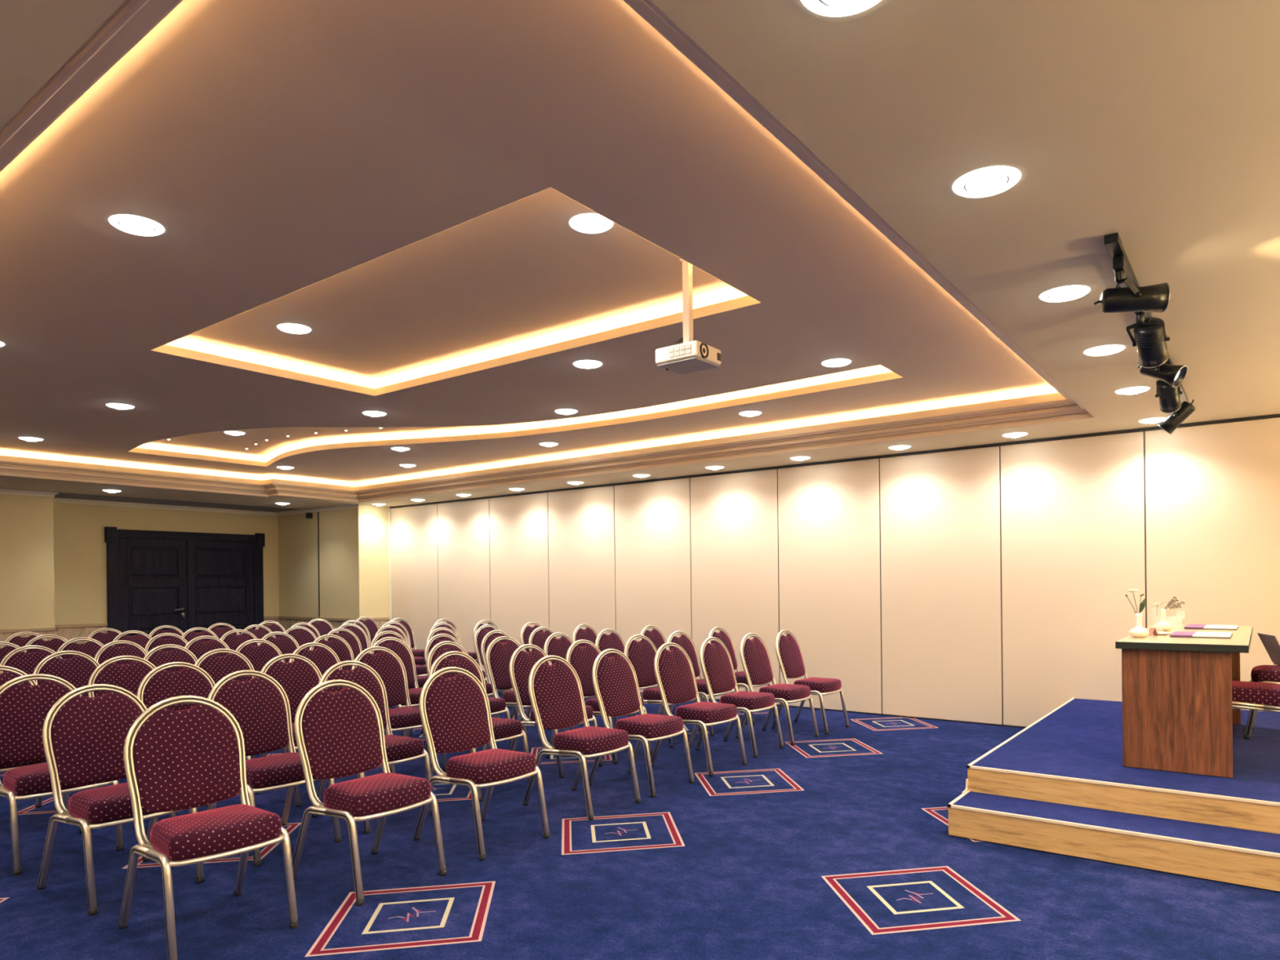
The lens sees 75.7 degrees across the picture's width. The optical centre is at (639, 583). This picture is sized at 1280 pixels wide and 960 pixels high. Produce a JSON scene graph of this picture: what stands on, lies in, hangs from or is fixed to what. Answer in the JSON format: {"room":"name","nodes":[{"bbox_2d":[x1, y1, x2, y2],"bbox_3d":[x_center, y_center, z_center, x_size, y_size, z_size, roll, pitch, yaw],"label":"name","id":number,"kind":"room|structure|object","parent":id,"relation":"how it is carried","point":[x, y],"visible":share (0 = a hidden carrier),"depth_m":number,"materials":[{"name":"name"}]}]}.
{"room":"event hall","nodes":[
{"label":"event hall","id":0,"kind":"room"},
{"bbox_2d":[0,493,57,648],"bbox_3d":[-9.626,0.093,8.910,0.965,2.720,5.400,-1,0,37],"label":"wall","id":1,"kind":"structure","parent":0,"point":[27,597],"depth_m":10.53,"materials":[{"name":"yellow paint"}]},
{"bbox_2d":[0,488,358,515],"bbox_3d":[-7.902,-1.150,9.768,2.300,0.062,8.863,-1,0,37],"label":"trim","id":2,"kind":"structure","parent":1,"relation":"attached to","point":[8,491],"depth_m":12.47,"materials":[{"name":"paint"}]},
{"bbox_2d":[53,502,279,644],"bbox_3d":[-7.195,0.067,12.734,0.230,2.720,3.693,-1,0,37],"label":"wall","id":3,"kind":"structure","parent":0,"point":[80,559],"depth_m":11.83,"materials":[{"name":"yellow paint"}]},
{"bbox_2d":[104,526,265,635],"bbox_3d":[-6.973,0.302,12.808,0.091,2.245,2.359,-1,0,37],"label":"door","id":4,"kind":"structure","parent":3,"relation":"in","point":[184,581],"depth_m":12.70,"materials":[{"name":"black wood"}]},
{"bbox_2d":[278,504,390,632],"bbox_3d":[-5.043,0.044,13.668,2.535,2.720,0.852,-1,0,37],"label":"wall","id":5,"kind":"structure","parent":0,"point":[334,566],"depth_m":13.01,"materials":[{"name":"yellow paint"}]},
{"bbox_2d":[0,0,1279,511],"bbox_3d":[-2.320,-1.415,5.934,16.035,0.381,9.485,-1,0,37],"label":"ceiling","id":6,"kind":"structure","parent":0,"point":[400,183],"depth_m":3.35,"materials":[{"name":"paint"}]},
{"bbox_2d":[108,214,164,235],"bbox_3d":[-2.090,-1.476,3.424,0.200,0.024,0.200,-1,0,37],"label":"recessed light","id":7,"kind":"object","parent":6,"relation":"in","point":[133,224],"visible":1,"depth_m":3.40,"materials":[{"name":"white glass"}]},
{"bbox_2d":[276,323,311,333],"bbox_3d":[-2.180,-1.595,5.197,0.200,0.024,0.200,-1,0,37],"label":"recessed light","id":8,"kind":"object","parent":6,"relation":"in","point":[292,328],"visible":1,"depth_m":5.16,"materials":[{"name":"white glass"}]},
{"bbox_2d":[568,213,613,233],"bbox_3d":[-0.220,-1.615,3.727,0.200,0.024,0.200,-1,0,37],"label":"recessed light","id":9,"kind":"object","parent":6,"relation":"in","point":[588,223],"visible":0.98,"depth_m":3.70,"materials":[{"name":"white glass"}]},
{"bbox_2d":[655,258,720,374],"bbox_3d":[0.232,-1.355,4.165,0.288,0.553,0.239,-1,0,37],"label":"ceiling projector","id":10,"kind":"object","parent":6,"relation":"hanging from","point":[691,356],"visible":0.92,"depth_m":4.13,"materials":[{"name":"white plastic"}]},
{"bbox_2d":[669,343,691,357],"bbox_3d":[0.198,-1.141,4.046,0.129,0.045,0.007,-1,0,37],"label":"vent grille","id":11,"kind":"object","parent":10,"relation":"attached to","point":[680,350],"depth_m":4.04,"materials":[{"name":"grey plastic"}]},
{"bbox_2d":[800,0,880,17],"bbox_3d":[0.433,-1.242,1.725,0.200,0.024,0.200,-1,0,37],"label":"recessed light","id":12,"kind":"object","parent":6,"relation":"in","point":[833,8],"visible":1,"depth_m":1.78,"materials":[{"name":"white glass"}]},
{"bbox_2d":[952,165,1021,197],"bbox_3d":[1.089,-1.249,2.592,0.200,0.024,0.200,-1,0,37],"label":"recessed light","id":13,"kind":"object","parent":6,"relation":"in","point":[990,180],"visible":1,"depth_m":2.56,"materials":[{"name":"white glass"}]},
{"bbox_2d":[1039,284,1090,302],"bbox_3d":[1.861,-1.258,3.612,0.200,0.024,0.200,-1,0,37],"label":"recessed light","id":14,"kind":"object","parent":6,"relation":"in","point":[1066,293],"visible":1,"depth_m":3.58,"materials":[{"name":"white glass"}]},
{"bbox_2d":[1083,344,1125,355],"bbox_3d":[2.543,-1.265,4.514,0.200,0.024,0.200,-1,0,37],"label":"recessed light","id":15,"kind":"object","parent":6,"relation":"in","point":[1103,350],"visible":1,"depth_m":4.48,"materials":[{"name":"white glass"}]},
{"bbox_2d":[1104,232,1188,403],"bbox_3d":[2.782,-1.263,4.409,0.044,0.034,3.555,-1,0,37],"label":"track rail","id":16,"kind":"object","parent":6,"relation":"attached to","point":[1113,242],"visible":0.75,"depth_m":3.12,"materials":[{"name":"black metal"}]},
{"bbox_2d":[1093,254,1169,313],"bbox_3d":[1.906,-1.147,3.196,0.256,0.202,0.144,-1,0,1],"label":"track spotlight","id":17,"kind":"object","parent":16,"relation":"hanging from","point":[1152,298],"visible":1,"depth_m":3.17,"materials":[{"name":"black metal"}]},
{"bbox_2d":[1126,311,1169,368],"bbox_3d":[2.320,-1.123,3.752,0.278,0.259,0.146,-1,0,-43],"label":"track spotlight","id":18,"kind":"object","parent":16,"relation":"hanging from","point":[1150,339],"visible":0.99,"depth_m":3.72,"materials":[{"name":"black metal"}]},
{"bbox_2d":[1137,363,1187,387],"bbox_3d":[2.684,-1.129,4.245,0.226,0.255,0.174,-1,0,37],"label":"track spotlight","id":19,"kind":"object","parent":16,"relation":"hanging from","point":[1174,375],"visible":0.74,"depth_m":4.23,"materials":[{"name":"black metal"}]},
{"bbox_2d":[1155,361,1182,413],"bbox_3d":[3.076,-1.129,4.795,0.136,0.262,0.244,-1,0,37],"label":"track spotlight","id":20,"kind":"object","parent":16,"relation":"hanging from","point":[1169,396],"visible":0.77,"depth_m":4.78,"materials":[{"name":"black metal"}]},
{"bbox_2d":[1157,386,1195,434],"bbox_3d":[3.441,-1.111,5.288,0.207,0.307,0.123,-1,0,37],"label":"track spotlight","id":21,"kind":"object","parent":16,"relation":"hanging from","point":[1174,420],"visible":0.74,"depth_m":5.26,"materials":[{"name":"black metal"}]},
{"bbox_2d":[0,675,1279,959],"bbox_3d":[-2.274,1.434,5.954,16.435,0.120,9.935,-1,0,37],"label":"floor","id":22,"kind":"structure","parent":0,"point":[837,845],"depth_m":3.75,"materials":[{"name":"blue carpet"}]},
{"bbox_2d":[1,631,47,648],"bbox_3d":[-6.410,0.969,8.730,0.562,0.899,0.477,-1,0,35],"label":"banquet chair","id":23,"kind":"object","parent":22,"relation":"on","point":[15,638],"visible":0.06,"depth_m":8.81,"materials":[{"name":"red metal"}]},
{"bbox_2d":[0,644,62,675],"bbox_3d":[-4.733,0.951,6.521,0.562,0.899,0.477,-1,0,39],"label":"banquet chair","id":24,"kind":"object","parent":22,"relation":"on","point":[25,662],"visible":0.13,"depth_m":6.61,"materials":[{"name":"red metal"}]},
{"bbox_2d":[0,665,70,813],"bbox_3d":[-3.670,0.940,4.777,0.562,0.899,0.477,-1,0,38],"label":"banquet chair","id":25,"kind":"object","parent":22,"relation":"on","point":[11,673],"visible":0.16,"depth_m":4.95,"materials":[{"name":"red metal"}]},
{"bbox_2d":[24,634,67,653],"bbox_3d":[-5.732,0.962,8.117,0.562,0.899,0.477,-1,0,36],"label":"banquet chair","id":26,"kind":"object","parent":22,"relation":"on","point":[54,644],"visible":0.03,"depth_m":8.24,"materials":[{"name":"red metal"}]},
{"bbox_2d":[0,673,124,875],"bbox_3d":[-3.032,0.933,4.244,0.562,0.899,0.477,-1,0,38],"label":"banquet chair","id":27,"kind":"object","parent":22,"relation":"on","point":[24,708],"visible":0.58,"depth_m":4.25,"materials":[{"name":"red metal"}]},
{"bbox_2d":[32,650,99,697],"bbox_3d":[-4.005,0.943,5.908,0.562,0.899,0.477,-1,0,36],"label":"banquet chair","id":28,"kind":"object","parent":22,"relation":"on","point":[77,670],"visible":0.21,"depth_m":6.03,"materials":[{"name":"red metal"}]},
{"bbox_2d":[56,637,103,658],"bbox_3d":[-5.021,0.954,7.566,0.562,0.899,0.477,-1,0,36],"label":"banquet chair","id":29,"kind":"object","parent":22,"relation":"on","point":[91,648],"visible":0.12,"depth_m":7.69,"materials":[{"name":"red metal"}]},
{"bbox_2d":[84,627,121,645],"bbox_3d":[-5.946,0.964,9.344,0.562,0.899,0.477,-1,0,36],"label":"banquet chair","id":30,"kind":"object","parent":22,"relation":"on","point":[104,638],"visible":0.06,"depth_m":9.45,"materials":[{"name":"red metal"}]},
{"bbox_2d":[36,684,204,915],"bbox_3d":[-2.364,0.926,3.751,0.562,0.899,0.477,-1,0,35],"label":"banquet chair","id":31,"kind":"object","parent":22,"relation":"on","point":[84,737],"visible":0.66,"depth_m":3.74,"materials":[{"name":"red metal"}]},
{"bbox_2d":[93,640,146,664],"bbox_3d":[-4.329,0.947,7.055,0.562,0.899,0.477,-1,0,35],"label":"banquet chair","id":32,"kind":"object","parent":22,"relation":"on","point":[108,651],"visible":0.12,"depth_m":7.16,"materials":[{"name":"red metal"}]},
{"bbox_2d":[88,655,155,783],"bbox_3d":[-3.270,0.935,5.389,0.562,0.899,0.477,-1,0,39],"label":"banquet chair","id":33,"kind":"object","parent":22,"relation":"on","point":[129,677],"visible":0.12,"depth_m":5.49,"materials":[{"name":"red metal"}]},
{"bbox_2d":[112,630,151,648],"bbox_3d":[-5.268,0.957,8.731,0.562,0.899,0.477,-1,0,37],"label":"banquet chair","id":34,"kind":"object","parent":22,"relation":"on","point":[142,638],"visible":0.12,"depth_m":8.88,"materials":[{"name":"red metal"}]},
{"bbox_2d":[144,632,187,653],"bbox_3d":[-4.568,0.949,8.164,0.562,0.899,0.477,-1,0,36],"label":"banquet chair","id":35,"kind":"object","parent":22,"relation":"on","point":[157,641],"visible":0.13,"depth_m":8.27,"materials":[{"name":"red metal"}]},
{"bbox_2d":[149,625,183,639],"bbox_3d":[-5.553,0.960,9.862,0.562,0.899,0.477,-1,0,36],"label":"banquet chair","id":36,"kind":"object","parent":22,"relation":"on","point":[172,629],"visible":0.06,"depth_m":9.99,"materials":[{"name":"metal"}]},
{"bbox_2d":[143,644,197,671],"bbox_3d":[-3.585,0.939,6.480,0.562,0.899,0.477,-1,0,36],"label":"banquet chair","id":37,"kind":"object","parent":22,"relation":"on","point":[157,657],"visible":0.06,"depth_m":6.61,"materials":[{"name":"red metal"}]},
{"bbox_2d":[137,662,256,817],"bbox_3d":[-2.634,0.929,4.870,0.562,0.899,0.477,-1,0,39],"label":"banquet chair","id":38,"kind":"object","parent":22,"relation":"on","point":[158,685],"visible":0.16,"depth_m":4.97,"materials":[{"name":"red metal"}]},
{"bbox_2d":[181,626,217,642],"bbox_3d":[-4.852,0.952,9.281,0.562,0.899,0.477,-1,0,37],"label":"banquet chair","id":39,"kind":"object","parent":22,"relation":"on","point":[188,635],"visible":0.12,"depth_m":9.40,"materials":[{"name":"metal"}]},
{"bbox_2d":[184,635,229,659],"bbox_3d":[-3.901,0.942,7.622,0.562,0.899,0.477,-1,0,38],"label":"banquet chair","id":40,"kind":"object","parent":22,"relation":"on","point":[198,648],"visible":0.12,"depth_m":7.75,"materials":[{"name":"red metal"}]},
{"bbox_2d":[118,695,297,959],"bbox_3d":[-1.720,0.919,3.276,0.562,0.899,0.477,-1,0,42],"label":"banquet chair","id":41,"kind":"object","parent":22,"relation":"on","point":[194,757],"visible":1,"depth_m":3.28,"materials":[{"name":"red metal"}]},
{"bbox_2d":[207,622,239,639],"bbox_3d":[-5.161,0.956,10.381,0.562,0.899,0.477,-1,0,39],"label":"banquet chair","id":42,"kind":"object","parent":22,"relation":"on","point":[219,632],"visible":0.09,"depth_m":10.51,"materials":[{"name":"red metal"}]},
{"bbox_2d":[220,629,258,650],"bbox_3d":[-4.140,0.945,8.730,0.562,0.899,0.477,-1,0,39],"label":"banquet chair","id":43,"kind":"object","parent":22,"relation":"on","point":[233,642],"visible":0.12,"depth_m":8.84,"materials":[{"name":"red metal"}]},
{"bbox_2d":[194,648,286,759],"bbox_3d":[-2.895,0.931,5.933,0.562,0.899,0.477,-1,0,39],"label":"banquet chair","id":44,"kind":"object","parent":22,"relation":"on","point":[217,668],"visible":0.11,"depth_m":6.07,"materials":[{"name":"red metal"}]},
{"bbox_2d":[240,624,275,639],"bbox_3d":[-4.442,0.948,9.824,0.562,0.899,0.477,-1,0,37],"label":"banquet chair","id":45,"kind":"object","parent":22,"relation":"on","point":[263,630],"visible":0.12,"depth_m":9.97,"materials":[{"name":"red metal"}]},
{"bbox_2d":[235,639,284,677],"bbox_3d":[-3.149,0.934,7.040,0.562,0.899,0.477,-1,0,38],"label":"banquet chair","id":46,"kind":"object","parent":22,"relation":"on","point":[258,655],"visible":0.12,"depth_m":7.16,"materials":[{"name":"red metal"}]},
{"bbox_2d":[207,670,341,866],"bbox_3d":[-1.946,0.921,4.338,0.562,0.899,0.477,-1,0,37],"label":"banquet chair","id":47,"kind":"object","parent":22,"relation":"on","point":[260,705],"visible":0.6,"depth_m":4.41,"materials":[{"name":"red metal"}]},
{"bbox_2d":[257,631,298,662],"bbox_3d":[-3.464,0.938,8.182,0.562,0.899,0.477,-1,0,36],"label":"banquet chair","id":48,"kind":"object","parent":22,"relation":"on","point":[286,644],"visible":0.12,"depth_m":8.34,"materials":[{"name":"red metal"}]},
{"bbox_2d":[282,626,316,649],"bbox_3d":[-3.718,0.940,9.289,0.562,0.899,0.477,-1,0,37],"label":"banquet chair","id":49,"kind":"object","parent":22,"relation":"on","point":[304,636],"visible":0.11,"depth_m":9.44,"materials":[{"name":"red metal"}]},
{"bbox_2d":[254,653,358,807],"bbox_3d":[-2.172,0.924,5.399,0.562,0.899,0.477,-1,0,39],"label":"banquet chair","id":50,"kind":"object","parent":22,"relation":"on","point":[297,677],"visible":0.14,"depth_m":5.51,"materials":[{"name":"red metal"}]},
{"bbox_2d":[286,642,342,752],"bbox_3d":[-2.439,0.927,6.504,0.562,0.899,0.477,-1,0,37],"label":"banquet chair","id":51,"kind":"object","parent":22,"relation":"on","point":[323,657],"visible":0.11,"depth_m":6.65,"materials":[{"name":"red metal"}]},
{"bbox_2d":[307,618,333,639],"bbox_3d":[-4.335,0.947,11.473,0.562,0.899,0.477,-1,0,37],"label":"banquet chair","id":52,"kind":"object","parent":22,"relation":"on","point":[324,627],"visible":0.13,"depth_m":11.62,"materials":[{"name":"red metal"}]},
{"bbox_2d":[309,634,384,731],"bbox_3d":[-2.729,0.930,7.613,0.562,0.899,0.477,-1,0,37],"label":"banquet chair","id":53,"kind":"object","parent":22,"relation":"on","point":[339,645],"visible":0.16,"depth_m":7.79,"materials":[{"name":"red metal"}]},
{"bbox_2d":[335,623,369,653],"bbox_3d":[-3.320,0.936,9.815,0.562,0.899,0.477,-1,0,39],"label":"banquet chair","id":54,"kind":"object","parent":22,"relation":"on","point":[357,630],"visible":0.15,"depth_m":10.02,"materials":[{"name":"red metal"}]},
{"bbox_2d":[324,627,389,709],"bbox_3d":[-3.030,0.933,8.756,0.562,0.899,0.477,-1,0,35],"label":"banquet chair","id":55,"kind":"object","parent":22,"relation":"on","point":[348,636],"visible":0.12,"depth_m":8.95,"materials":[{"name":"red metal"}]},
{"bbox_2d":[353,616,379,643],"bbox_3d":[-3.877,0.942,12.080,0.562,0.899,0.477,-1,0,35],"label":"banquet chair","id":56,"kind":"object","parent":22,"relation":"on","point":[371,625],"visible":0.09,"depth_m":12.24,"materials":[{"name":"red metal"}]},
{"bbox_2d":[292,679,446,906],"bbox_3d":[-1.268,0.914,3.825,0.562,0.899,0.477,-1,0,37],"label":"banquet chair","id":57,"kind":"object","parent":22,"relation":"on","point":[339,734],"visible":0.98,"depth_m":3.82,"materials":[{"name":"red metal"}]},
{"bbox_2d":[311,660,433,834],"bbox_3d":[-1.566,0.917,4.840,0.562,0.899,0.477,-1,0,38],"label":"banquet chair","id":58,"kind":"object","parent":22,"relation":"on","point":[399,749],"visible":0.42,"depth_m":4.88,"materials":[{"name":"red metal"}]},
{"bbox_2d":[369,636,422,736],"bbox_3d":[-2.009,0.922,7.106,0.562,0.899,0.477,-1,0,38],"label":"banquet chair","id":59,"kind":"object","parent":22,"relation":"on","point":[399,647],"visible":0.31,"depth_m":7.28,"materials":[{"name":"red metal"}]},
{"bbox_2d":[351,646,446,773],"bbox_3d":[-1.769,0.919,5.997,0.562,0.899,0.477,-1,0,38],"label":"banquet chair","id":60,"kind":"object","parent":22,"relation":"on","point":[391,669],"visible":0.48,"depth_m":6.11,"materials":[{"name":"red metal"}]},
{"bbox_2d":[369,631,428,688],"bbox_3d":[-2.329,0.925,8.125,0.562,0.899,0.477,-1,0,37],"label":"banquet chair","id":61,"kind":"object","parent":22,"relation":"on","point":[421,680],"visible":0.16,"depth_m":8.18,"materials":[{"name":"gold metal"}]},
{"bbox_2d":[374,625,427,675],"bbox_3d":[-2.656,0.929,9.251,0.562,0.899,0.477,-1,0,37],"label":"banquet chair","id":62,"kind":"object","parent":22,"relation":"on","point":[421,670],"visible":0.19,"depth_m":9.31,"materials":[{"name":"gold metal"}]},
{"bbox_2d":[381,621,426,665],"bbox_3d":[-2.940,0.932,10.318,0.562,0.899,0.477,-1,0,36],"label":"banquet chair","id":63,"kind":"object","parent":22,"relation":"on","point":[418,660],"visible":0.17,"depth_m":10.42,"materials":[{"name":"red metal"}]},
{"bbox_2d":[387,617,424,657],"bbox_3d":[-3.199,0.935,11.467,0.562,0.899,0.477,-1,0,35],"label":"banquet chair","id":64,"kind":"object","parent":22,"relation":"on","point":[420,653],"visible":0.29,"depth_m":11.65,"materials":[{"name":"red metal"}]},
{"bbox_2d":[426,627,490,697],"bbox_3d":[-1.918,0.921,8.668,0.562,0.899,0.477,-1,0,38],"label":"banquet chair","id":65,"kind":"object","parent":22,"relation":"on","point":[450,632],"visible":0.16,"depth_m":8.78,"materials":[{"name":"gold metal"}]},
{"bbox_2d":[421,633,498,733],"bbox_3d":[-1.639,0.918,7.529,0.562,0.899,0.477,-1,0,36],"label":"banquet chair","id":66,"kind":"object","parent":22,"relation":"on","point":[433,641],"visible":0.15,"depth_m":7.56,"materials":[{"name":"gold metal"}]},
{"bbox_2d":[424,640,515,753],"bbox_3d":[-1.355,0.915,6.511,0.562,0.899,0.477,-1,0,36],"label":"banquet chair","id":67,"kind":"object","parent":22,"relation":"on","point":[497,705],"visible":0.3,"depth_m":6.52,"materials":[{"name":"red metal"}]},
{"bbox_2d":[428,651,530,802],"bbox_3d":[-1.075,0.912,5.472,0.562,0.899,0.477,-1,0,39],"label":"banquet chair","id":68,"kind":"object","parent":22,"relation":"on","point":[504,729],"visible":0.3,"depth_m":5.50,"materials":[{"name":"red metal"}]},
{"bbox_2d":[413,666,549,860],"bbox_3d":[-0.846,0.910,4.383,0.562,0.899,0.477,-1,0,39],"label":"banquet chair","id":69,"kind":"object","parent":22,"relation":"on","point":[455,716],"visible":1,"depth_m":4.38,"materials":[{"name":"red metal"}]},
{"bbox_2d":[473,624,506,706],"bbox_3d":[-1.528,0.917,9.200,0.562,0.899,0.477,-1,0,37],"label":"banquet chair","id":70,"kind":"object","parent":22,"relation":"on","point":[481,633],"visible":0.16,"depth_m":9.19,"materials":[{"name":"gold metal"}]},
{"bbox_2d":[480,630,519,719],"bbox_3d":[-1.223,0.914,8.029,0.562,0.899,0.477,-1,0,37],"label":"banquet chair","id":71,"kind":"object","parent":22,"relation":"on","point":[488,638],"visible":0.19,"depth_m":8.02,"materials":[{"name":"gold metal"}]},
{"bbox_2d":[485,635,564,750],"bbox_3d":[-0.993,0.911,7.040,0.562,0.899,0.477,-1,0,39],"label":"banquet chair","id":72,"kind":"object","parent":22,"relation":"on","point":[498,655],"visible":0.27,"depth_m":7.05,"materials":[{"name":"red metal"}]},
{"bbox_2d":[520,622,545,652],"bbox_3d":[-1.090,0.912,9.746,0.562,0.899,0.477,-1,0,36],"label":"banquet chair","id":73,"kind":"object","parent":22,"relation":"on","point":[526,630],"visible":0.09,"depth_m":9.77,"materials":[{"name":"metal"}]},
{"bbox_2d":[509,644,603,778],"bbox_3d":[-0.637,0.907,6.069,0.562,0.899,0.477,-1,0,36],"label":"banquet chair","id":74,"kind":"object","parent":22,"relation":"on","point":[522,662],"visible":0.45,"depth_m":6.05,"materials":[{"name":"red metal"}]},
{"bbox_2d":[525,626,592,713],"bbox_3d":[-0.833,0.909,8.561,0.562,0.899,0.477,-1,0,39],"label":"banquet chair","id":75,"kind":"object","parent":22,"relation":"on","point":[537,638],"visible":0.11,"depth_m":8.63,"materials":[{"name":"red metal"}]},
{"bbox_2d":[543,632,617,730],"bbox_3d":[-0.557,0.906,7.550,0.562,0.899,0.477,-1,0,35],"label":"banquet chair","id":76,"kind":"object","parent":22,"relation":"on","point":[553,646],"visible":0.18,"depth_m":7.61,"materials":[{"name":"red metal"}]},
{"bbox_2d":[522,655,640,820],"bbox_3d":[-0.361,0.904,5.057,0.562,0.899,0.477,-1,0,38],"label":"banquet chair","id":77,"kind":"object","parent":22,"relation":"on","point":[556,696],"visible":1,"depth_m":5.04,"materials":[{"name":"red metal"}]},
{"bbox_2d":[572,623,597,697],"bbox_3d":[-0.421,0.905,9.090,0.562,0.899,0.477,-1,0,36],"label":"banquet chair","id":78,"kind":"object","parent":22,"relation":"on","point":[589,633],"visible":0.12,"depth_m":9.19,"materials":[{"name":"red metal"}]},
{"bbox_2d":[565,639,653,764],"bbox_3d":[-0.263,0.903,6.513,0.562,0.899,0.477,-1,0,37],"label":"banquet chair","id":79,"kind":"object","parent":22,"relation":"on","point":[582,659],"visible":0.32,"depth_m":6.54,"materials":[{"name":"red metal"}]},
{"bbox_2d":[594,628,664,718],"bbox_3d":[-0.115,0.902,8.068,0.562,0.899,0.477,-1,0,38],"label":"banquet chair","id":80,"kind":"object","parent":22,"relation":"on","point":[614,640],"visible":0.25,"depth_m":8.15,"materials":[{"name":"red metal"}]},
{"bbox_2d":[588,648,693,797],"bbox_3d":[0.001,0.900,5.536,0.562,0.899,0.477,-1,0,37],"label":"banquet chair","id":81,"kind":"object","parent":22,"relation":"on","point":[615,680],"visible":0.9,"depth_m":5.52,"materials":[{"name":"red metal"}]},
{"bbox_2d":[623,634,703,747],"bbox_3d":[0.185,0.899,7.089,0.562,0.899,0.477,-1,0,39],"label":"banquet chair","id":82,"kind":"object","parent":22,"relation":"on","point":[642,653],"visible":0.41,"depth_m":7.13,"materials":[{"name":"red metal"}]},
{"bbox_2d":[639,625,703,707],"bbox_3d":[0.318,0.897,8.657,0.562,0.899,0.477,-1,0,37],"label":"banquet chair","id":83,"kind":"object","parent":22,"relation":"on","point":[655,635],"visible":0.16,"depth_m":8.78,"materials":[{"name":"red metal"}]},
{"bbox_2d":[650,642,746,776],"bbox_3d":[0.425,0.896,6.080,0.562,0.899,0.477,-1,0,39],"label":"banquet chair","id":84,"kind":"object","parent":22,"relation":"on","point":[673,670],"visible":0.91,"depth_m":6.07,"materials":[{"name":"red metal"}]},
{"bbox_2d":[666,631,738,736],"bbox_3d":[0.561,0.895,7.569,0.562,0.899,0.477,-1,0,39],"label":"banquet chair","id":85,"kind":"object","parent":22,"relation":"on","point":[685,641],"visible":0.48,"depth_m":7.69,"materials":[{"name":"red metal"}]},
{"bbox_2d":[695,636,783,758],"bbox_3d":[0.801,0.892,6.661,0.562,0.899,0.477,-1,0,36],"label":"banquet chair","id":86,"kind":"object","parent":22,"relation":"on","point":[715,660],"visible":0.91,"depth_m":6.64,"materials":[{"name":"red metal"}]},
{"bbox_2d":[707,626,774,724],"bbox_3d":[0.991,0.890,8.172,0.562,0.899,0.477,-1,0,37],"label":"banquet chair","id":87,"kind":"object","parent":22,"relation":"on","point":[740,677],"visible":0.41,"depth_m":8.28,"materials":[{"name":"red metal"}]},
{"bbox_2d":[735,632,818,745],"bbox_3d":[1.185,0.888,7.135,0.562,0.899,0.477,-1,0,39],"label":"banquet chair","id":88,"kind":"object","parent":22,"relation":"on","point":[755,657],"visible":0.91,"depth_m":7.13,"materials":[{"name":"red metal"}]},
{"bbox_2d":[771,629,848,734],"bbox_3d":[1.565,0.884,7.588,0.562,0.899,0.477,-1,0,38],"label":"banquet chair","id":89,"kind":"object","parent":22,"relation":"on","point":[788,649],"visible":0.88,"depth_m":7.57,"materials":[{"name":"red fabric"}]},
{"bbox_2d":[946,697,1279,891],"bbox_3d":[4.271,1.149,4.594,3.930,0.299,3.596,-1,0,37],"label":"stage platform","id":90,"kind":"object","parent":22,"relation":"on","point":[1060,784],"visible":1,"depth_m":4.19,"materials":[{"name":"blue carpet"}]},
{"bbox_2d":[1115,624,1253,777],"bbox_3d":[3.486,0.661,5.194,0.594,0.696,2.038,-1,0,37],"label":"table","id":91,"kind":"object","parent":90,"relation":"on","point":[1179,716],"visible":0.89,"depth_m":4.43,"materials":[{"name":"brown wood"}]},
{"bbox_2d":[1128,613,1149,637],"bbox_3d":[2.932,0.248,4.843,0.102,0.142,0.102,-1,0,37],"label":"bud vase","id":92,"kind":"object","parent":91,"relation":"on","point":[1139,631],"visible":1,"depth_m":4.82,"materials":[{"name":"white ceramic"}]},
{"bbox_2d":[1154,608,1172,631],"bbox_3d":[3.454,0.242,5.439,0.102,0.142,0.102,-1,0,37],"label":"bud vase","id":93,"kind":"object","parent":91,"relation":"on","point":[1162,625],"visible":1,"depth_m":5.42,"materials":[{"name":"white ceramic"}]},
{"bbox_2d":[1169,631,1232,638],"bbox_3d":[3.345,0.304,4.908,0.290,0.020,0.400,-1,0,37],"label":"folder","id":94,"kind":"object","parent":91,"relation":"on","point":[1177,633],"visible":1,"depth_m":4.81,"materials":[{"name":"pink"}]},
{"bbox_2d":[1184,624,1238,630],"bbox_3d":[3.920,0.297,5.651,0.290,0.020,0.400,-1,0,37],"label":"folder","id":95,"kind":"object","parent":91,"relation":"on","point":[1188,626],"visible":1,"depth_m":5.54,"materials":[{"name":"pink"}]},
{"bbox_2d":[1231,680,1279,712],"bbox_3d":[3.433,0.560,4.504,0.562,0.899,0.477,-1,0,35],"label":"seat","id":96,"kind":"object","parent":90,"relation":"on","point":[1262,696],"visible":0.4,"depth_m":4.39,"materials":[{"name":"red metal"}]},
{"bbox_2d":[1244,665,1279,739],"bbox_3d":[4.253,0.551,5.314,0.562,0.899,0.477,-1,0,39],"label":"banquet chair","id":97,"kind":"object","parent":90,"relation":"on","point":[1260,673],"visible":0.72,"depth_m":5.29,"materials":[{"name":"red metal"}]},
{"bbox_2d":[1257,632,1279,666],"bbox_3d":[4.205,0.436,5.333,0.258,0.211,0.300,-1,0,20],"label":"laptop","id":98,"kind":"object","parent":97,"relation":"on","point":[1270,642],"visible":1,"depth_m":5.38,"materials":[{"name":"grey"}]},
{"bbox_2d":[388,413,1279,728],"bbox_3d":[1.545,-0.042,9.043,13.655,2.750,0.280,-1,0,37],"label":"wall","id":99,"kind":"structure","parent":0,"point":[987,584],"depth_m":8.03,"materials":[{"name":"paint"}]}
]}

